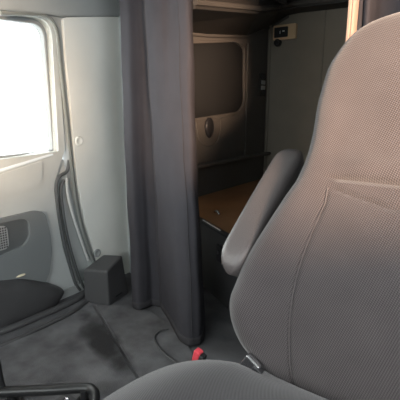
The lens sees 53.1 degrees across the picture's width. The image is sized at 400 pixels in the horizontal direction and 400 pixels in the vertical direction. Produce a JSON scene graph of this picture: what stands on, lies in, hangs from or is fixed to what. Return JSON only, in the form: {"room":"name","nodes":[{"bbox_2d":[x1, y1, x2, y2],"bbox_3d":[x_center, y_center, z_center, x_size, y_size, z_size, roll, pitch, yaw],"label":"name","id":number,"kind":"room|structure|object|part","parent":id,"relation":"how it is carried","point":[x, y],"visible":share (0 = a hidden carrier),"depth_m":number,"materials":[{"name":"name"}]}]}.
{"room":"vehicle interior","nodes":[
{"label":"vehicle interior","id":0,"kind":"room"},
{"bbox_2d":[0,11,130,299],"bbox_3d":[-1.348,-0.197,1.508,0.165,2.394,3.296,10,16,36],"label":"wall","id":1,"kind":"structure","parent":0,"point":[88,48],"depth_m":2.36,"materials":[{"name":"grey plastic"}]},
{"bbox_2d":[0,290,84,334],"bbox_3d":[-0.937,0.629,2.112,0.128,0.035,0.918,11,17,39],"label":"trim","id":2,"kind":"structure","parent":1,"relation":"attached to","point":[19,324],"depth_m":2.14,"materials":[{"name":"grey plastic"}]},
{"bbox_2d":[0,300,87,346],"bbox_3d":[-0.883,0.657,2.018,0.113,0.022,0.904,10,16,36],"label":"trim","id":3,"kind":"structure","parent":1,"relation":"attached to","point":[38,328],"depth_m":2.06,"materials":[{"name":"grey plastic"}]},
{"bbox_2d":[0,16,88,327],"bbox_3d":[-1.125,-0.076,1.809,0.191,1.603,1.449,10,16,36],"label":"door","id":4,"kind":"structure","parent":1,"relation":"in","point":[43,254],"depth_m":2.15,"materials":[{"name":"grey plastic"}]},
{"bbox_2d":[0,226,8,250],"bbox_3d":[-1.105,0.224,1.880,0.009,0.124,0.415,10,16,36],"label":"speaker grille","id":5,"kind":"object","parent":4,"relation":"attached to","point":[4,230],"depth_m":2.02,"materials":[{"name":"grey plastic"}]},
{"bbox_3d":[-1.172,0.380,1.827,0.032,0.491,1.096,10,16,36],"label":"armrest panel","id":6,"kind":"part","parent":4,"relation":"part of","materials":[{"name":"grey plastic"}]},
{"bbox_3d":[-1.203,-0.114,1.750,0.094,0.105,1.217,10,16,36],"label":"window sill","id":7,"kind":"part","parent":4,"relation":"part of","materials":[{"name":"white plastic"}]},
{"bbox_2d":[0,0,119,16],"bbox_3d":[-1.285,-1.062,1.301,0.035,0.617,3.160,10,16,36],"label":"trim","id":8,"kind":"structure","parent":1,"relation":"attached to","point":[58,8],"depth_m":2.09,"materials":[{"name":"grey plastic"}]},
{"bbox_3d":[-0.520,-0.261,2.538,0.022,1.782,0.675,10,16,36],"label":"pillar panel","id":9,"kind":"part","parent":1,"relation":"part of","materials":[{"name":"grey plastic"}]},
{"bbox_2d":[0,272,247,378],"bbox_3d":[-0.001,0.797,1.573,2.550,0.060,4.660,10,16,36],"label":"floor","id":10,"kind":"structure","parent":0,"point":[220,342],"depth_m":2.05,"materials":[{"name":"carpet"}]},
{"bbox_2d":[0,305,135,399],"bbox_3d":[-0.595,0.748,1.628,0.997,0.008,1.172,6,14,25],"label":"floor mat","id":11,"kind":"object","parent":10,"relation":"on","point":[78,348],"visible":0.88,"depth_m":1.79,"materials":[{"name":"grey carpet"}]},
{"bbox_2d":[0,360,99,399],"bbox_3d":[-0.526,0.651,1.421,0.634,0.274,0.289,8,15,30],"label":"bracket","id":12,"kind":"object","parent":11,"relation":"on","point":[87,391],"visible":1,"depth_m":1.50,"materials":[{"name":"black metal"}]},
{"bbox_3d":[-0.509,0.766,1.522,0.080,0.005,0.060,10,16,36],"label":"plate","id":13,"kind":"part","parent":12,"relation":"part of","materials":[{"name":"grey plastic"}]},
{"bbox_3d":[-0.439,0.742,1.518,0.030,0.048,0.030,10,16,36],"label":"post","id":14,"kind":"part","parent":12,"relation":"part of","materials":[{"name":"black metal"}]},
{"bbox_2d":[84,255,127,304],"bbox_3d":[-0.554,0.460,2.352,0.177,0.246,0.196,5,14,22],"label":"box","id":15,"kind":"object","parent":10,"relation":"on","point":[104,279],"visible":0.96,"depth_m":2.29,"materials":[{"name":"grey plastic"}]},
{"bbox_2d":[97,305,192,377],"bbox_3d":[-0.260,0.670,1.969,0.282,0.007,0.860,-7,15,-28],"label":"floor mat","id":16,"kind":"object","parent":10,"relation":"on","point":[134,330],"visible":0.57,"depth_m":1.94,"materials":[{"name":"grey carpet"}]},
{"bbox_2d":[153,328,177,363],"bbox_3d":[-0.143,0.694,1.839,0.093,0.012,0.378,-5,14,-19],"label":"cord","id":17,"kind":"object","parent":16,"relation":"on","point":[165,329],"visible":0.81,"depth_m":1.86,"materials":[{"name":"grey plastic"}]},
{"bbox_2d":[198,179,260,310],"bbox_3d":[0.925,0.299,2.519,2.096,0.484,1.674,10,16,36],"label":"bunk","id":18,"kind":"object","parent":10,"relation":"on","point":[219,211],"visible":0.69,"depth_m":2.41,"materials":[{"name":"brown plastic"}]},
{"bbox_2d":[103,12,399,399],"bbox_3d":[0.201,0.315,0.614,0.855,1.310,1.116,10,16,36],"label":"seat","id":19,"kind":"object","parent":10,"relation":"on","point":[313,252],"visible":1,"depth_m":0.84,"materials":[{"name":"fabric"}]},
{"bbox_2d":[192,347,206,359],"bbox_3d":[0.014,0.611,1.058,0.081,0.482,0.036,3,13,15],"label":"seat belt buckle","id":20,"kind":"object","parent":19,"relation":"attached to","point":[198,354],"visible":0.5,"depth_m":1.00,"materials":[{"name":"red plastic"}]},
{"bbox_2d":[103,360,327,399],"bbox_3d":[0.098,0.493,0.520,0.824,0.186,0.750,10,16,36],"label":"cushion","id":21,"kind":"object","parent":19,"relation":"on","point":[194,379],"depth_m":0.80,"materials":[{"name":"fabric"}]},
{"bbox_3d":[0.175,0.019,1.052,0.082,0.282,0.355,10,16,36],"label":"armrest","id":22,"kind":"part","parent":19,"relation":"part of","materials":[{"name":"grey plastic"}]},
{"bbox_3d":[0.407,0.023,0.833,0.626,0.839,0.399,10,16,36],"label":"backrest","id":23,"kind":"part","parent":19,"relation":"part of","materials":[{"name":"fabric"}]},
{"bbox_2d":[193,30,267,196],"bbox_3d":[0.050,-0.701,3.147,0.338,2.150,1.410,10,16,36],"label":"wall","id":24,"kind":"structure","parent":0,"point":[242,133],"depth_m":3.29,"materials":[{"name":"brown plastic"}]},
{"bbox_2d":[195,117,221,146],"bbox_3d":[0.074,-0.496,2.933,0.044,0.217,0.326,10,16,36],"label":"latch","id":25,"kind":"object","parent":24,"relation":"attached to","point":[209,124],"visible":1,"depth_m":2.90,"materials":[{"name":"black plastic"}]},
{"bbox_3d":[0.068,-0.527,2.918,0.044,0.150,0.104,10,16,36],"label":"knob","id":26,"kind":"part","parent":25,"relation":"part of","materials":[{"name":"black plastic"}]},
{"bbox_2d":[193,40,245,120],"bbox_3d":[0.105,-0.887,2.941,0.038,0.616,0.862,10,16,36],"label":"window","id":27,"kind":"structure","parent":24,"relation":"in","point":[220,65],"depth_m":2.99,"materials":[{"name":"black plastic"}]},
{"bbox_3d":[0.158,-0.491,3.077,0.010,0.337,0.965,10,16,36],"label":"panel","id":28,"kind":"part","parent":24,"relation":"part of","materials":[{"name":"beige plastic"}]},
{"bbox_2d":[197,152,270,168],"bbox_3d":[0.198,-0.304,3.124,0.070,0.025,1.410,10,16,36],"label":"shelf","id":29,"kind":"object","parent":24,"relation":"attached to","point":[244,157],"visible":0.56,"depth_m":3.14,"materials":[{"name":"black plastic"}]},
{"bbox_2d":[258,73,265,95],"bbox_3d":[0.543,-1.000,3.477,0.020,0.192,0.108,10,16,36],"label":"switch panel","id":30,"kind":"object","parent":24,"relation":"attached to","point":[262,77],"visible":1,"depth_m":3.46,"materials":[{"name":"grey plastic"}]},
{"bbox_2d":[263,8,347,174],"bbox_3d":[1.367,-0.685,3.077,2.530,2.150,0.060,10,16,36],"label":"wall","id":31,"kind":"structure","parent":0,"point":[295,66],"depth_m":3.38,"materials":[{"name":"grey plastic"}]},
{"bbox_2d":[264,25,271,172],"bbox_3d":[0.605,-0.906,3.569,0.023,1.440,0.024,10,16,36],"label":"trim","id":32,"kind":"structure","parent":31,"relation":"attached to","point":[270,26],"depth_m":3.56,"materials":[{"name":"grey plastic"}]},
{"bbox_2d":[193,0,348,37],"bbox_3d":[0.968,-1.267,2.211,2.118,0.626,1.574,10,16,36],"label":"upper cabinet","id":33,"kind":"object","parent":31,"relation":"attached to","point":[211,18],"visible":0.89,"depth_m":2.70,"materials":[{"name":"grey plastic"}]},
{"bbox_3d":[0.200,-1.253,2.812,0.190,0.329,1.569,10,16,36],"label":"wall trim","id":34,"kind":"part","parent":33,"relation":"part of","materials":[{"name":"brown plastic"}]},
{"bbox_3d":[0.981,-1.148,2.090,1.922,0.286,1.358,10,16,36],"label":"edge trim","id":35,"kind":"part","parent":33,"relation":"part of","materials":[{"name":"brown plastic"}]},
{"bbox_3d":[0.456,-1.480,2.570,0.014,0.333,0.480,10,16,36],"label":"cabinet door","id":36,"kind":"part","parent":33,"relation":"part of","materials":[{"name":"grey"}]},
{"bbox_2d":[273,23,297,46],"bbox_3d":[0.712,-1.383,3.360,0.205,0.169,0.038,10,16,36],"label":"control unit","id":37,"kind":"object","parent":31,"relation":"attached to","point":[286,31],"visible":1,"depth_m":3.34,"materials":[{"name":"brown plastic"}]},
{"bbox_3d":[0.660,-1.340,3.409,0.064,0.064,0.035,10,16,36],"label":"knob","id":38,"kind":"part","parent":37,"relation":"part of","materials":[{"name":"black plastic"}]},
{"bbox_2d":[318,10,325,101],"bbox_3d":[0.986,-0.843,3.295,0.017,1.440,0.017,-8,15,-30],"label":"trim","id":39,"kind":"structure","parent":31,"relation":"attached to","point":[324,22],"depth_m":3.21,"materials":[{"name":"grey plastic"}]},
{"bbox_3d":[-0.001,-1.352,1.077,2.550,0.050,4.660,10,16,36],"label":"ceiling","id":40,"kind":"structure","parent":0,"visible":0},
{"bbox_3d":[0.258,-1.217,1.383,2.260,0.350,0.180,10,16,36],"label":"rail","id":41,"kind":"object","parent":40,"relation":"attached to","visible":0},
{"bbox_2d":[119,0,204,345],"bbox_3d":[-0.170,-0.248,1.937,0.187,1.788,0.614,-11,17,-39],"label":"curtain","id":42,"kind":"object","parent":41,"relation":"hanging from","point":[157,46],"visible":1,"depth_m":1.89,"materials":[{"name":"fabric"}]},
{"bbox_2d":[345,0,399,41],"bbox_3d":[0.765,-0.102,1.306,0.618,1.788,0.136,6,14,25],"label":"curtain","id":43,"kind":"object","parent":41,"relation":"hanging from","point":[361,13],"visible":0.07,"depth_m":1.28,"materials":[{"name":"fabric"}]}
]}

